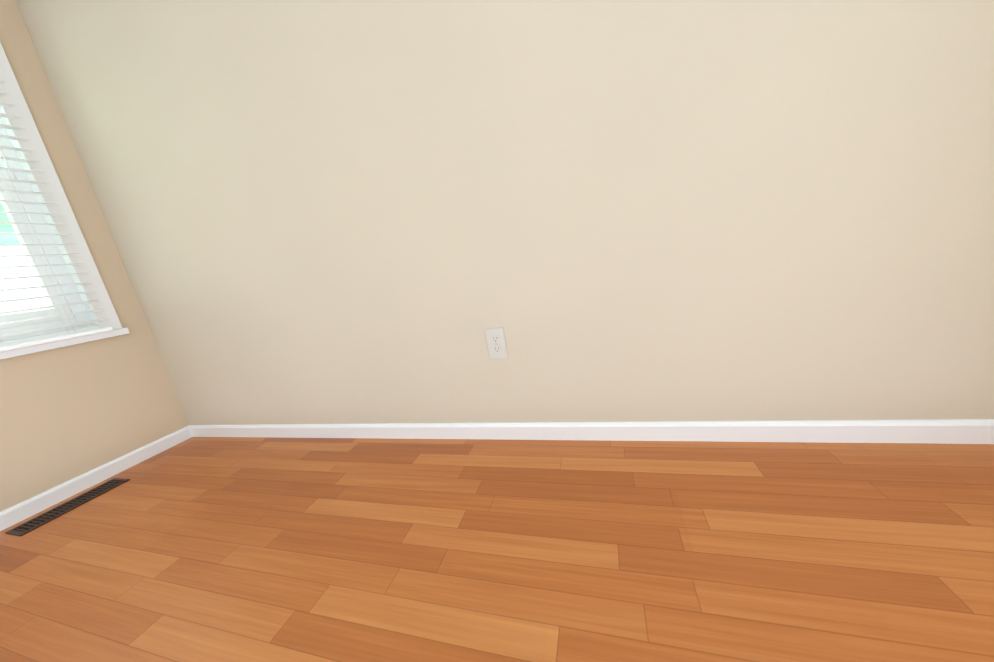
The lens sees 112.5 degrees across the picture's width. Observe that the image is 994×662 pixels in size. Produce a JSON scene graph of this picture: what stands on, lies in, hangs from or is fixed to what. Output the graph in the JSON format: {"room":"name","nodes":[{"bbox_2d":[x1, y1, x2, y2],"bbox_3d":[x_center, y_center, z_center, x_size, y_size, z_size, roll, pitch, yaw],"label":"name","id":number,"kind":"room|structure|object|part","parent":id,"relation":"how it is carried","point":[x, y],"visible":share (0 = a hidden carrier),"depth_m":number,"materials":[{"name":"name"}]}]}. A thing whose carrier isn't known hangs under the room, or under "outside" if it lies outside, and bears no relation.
{"room":"empty room","nodes":[
{"label":"empty room","id":0,"kind":"room"},
{"bbox_2d":[0,202,19,243],"bbox_3d":[-2.706,-1.065,1.742,1.150,1.350,3.015,-6,13,18],"label":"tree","id":1,"kind":"object","parent":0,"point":[3,230],"depth_m":2.12,"materials":[{"name":"green plant"}]},
{"bbox_2d":[0,0,188,511],"bbox_3d":[-2.384,-0.207,0.318,0.160,2.640,3.164,-6,13,18],"label":"wall","id":2,"kind":"structure","parent":0,"point":[68,413],"depth_m":1.50,"materials":[{"name":"paint"}]},
{"bbox_2d":[0,43,129,359],"bbox_3d":[-2.128,-0.561,1.025,0.203,1.475,1.023,-6,13,18],"label":"window","id":3,"kind":"structure","parent":2,"relation":"in","point":[35,143],"depth_m":1.45,"materials":[{"name":"white plastic"}]},
{"bbox_3d":[-2.192,-0.564,1.053,0.038,1.150,0.675,-6,13,18],"label":"glass","id":4,"kind":"part","parent":3,"relation":"part of","materials":[{"name":"glass"}]},
{"bbox_3d":[-1.951,0.113,1.121,0.052,0.016,0.951,-6,13,18],"label":"window blind bottom rail","id":5,"kind":"part","parent":3,"relation":"part of","materials":[{"name":"white plastic"}]},
{"bbox_2d":[0,425,192,530],"bbox_3d":[-2.051,0.875,0.734,0.013,0.066,2.449,-6,13,18],"label":"baseboard","id":6,"kind":"structure","parent":2,"relation":"attached to","point":[24,510],"depth_m":1.48,"materials":[{"name":"white wood"}]},
{"bbox_2d":[0,437,993,661],"bbox_3d":[-0.435,0.849,0.052,3.900,0.120,3.204,-6,13,18],"label":"floor","id":7,"kind":"structure","parent":0,"point":[231,549],"depth_m":0.80,"materials":[{"name":"laminate"}]},
{"bbox_2d":[5,478,129,535],"bbox_3d":[-1.740,0.710,1.364,0.115,0.004,0.305,-6,13,18],"label":"floor vent","id":8,"kind":"object","parent":7,"relation":"in","point":[54,513],"visible":1,"depth_m":1.34,"materials":[{"name":"brown metal"}]},
{"bbox_2d":[16,0,993,424],"bbox_3d":[-0.236,-0.765,1.143,3.820,2.640,0.160,-6,13,18],"label":"wall","id":9,"kind":"structure","parent":0,"point":[596,210],"depth_m":1.05,"materials":[{"name":"paint"}]},
{"bbox_2d":[485,327,507,358],"bbox_3d":[-0.002,0.046,1.208,0.070,0.115,0.009,-6,13,18],"label":"electrical outlet","id":10,"kind":"object","parent":9,"relation":"attached to","point":[496,343],"visible":1,"depth_m":1.21,"materials":[{"name":"beige plastic"}]},
{"bbox_2d":[189,419,993,443],"bbox_3d":[-0.058,0.398,1.321,3.487,0.066,0.013,-6,13,18],"label":"baseboard","id":11,"kind":"structure","parent":9,"relation":"attached to","point":[956,431],"depth_m":1.11,"materials":[{"name":"white wood"}]},
{"bbox_3d":[-2.188,-1.249,0.811,0.070,0.058,0.965,-6,13,18],"label":"blind headrail","id":12,"kind":"object","parent":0,"visible":0},
{"bbox_2d":[0,187,68,333],"bbox_3d":[-1.993,-0.650,1.306,0.002,1.383,0.002,-6,13,18],"label":"blind cord","id":13,"kind":"object","parent":12,"relation":"hanging from","point":[0,187],"depth_m":1.39,"materials":[{"name":"white fabric"}]},
{"bbox_2d":[0,147,75,332],"bbox_3d":[-1.928,-0.659,1.298,0.015,1.383,0.032,2,17,41],"label":"blind cord","id":14,"kind":"object","parent":12,"relation":"hanging from","point":[12,176],"depth_m":1.32,"materials":[{"name":"white fabric"}]},
{"bbox_2d":[0,70,108,337],"bbox_3d":[-2.068,-0.567,0.966,0.049,1.329,0.951,-6,13,18],"label":"window blind slats","id":15,"kind":"object","parent":12,"relation":"hanging from","point":[11,212],"visible":0.9,"depth_m":1.36,"materials":[{"name":"white plastic"}]}
]}

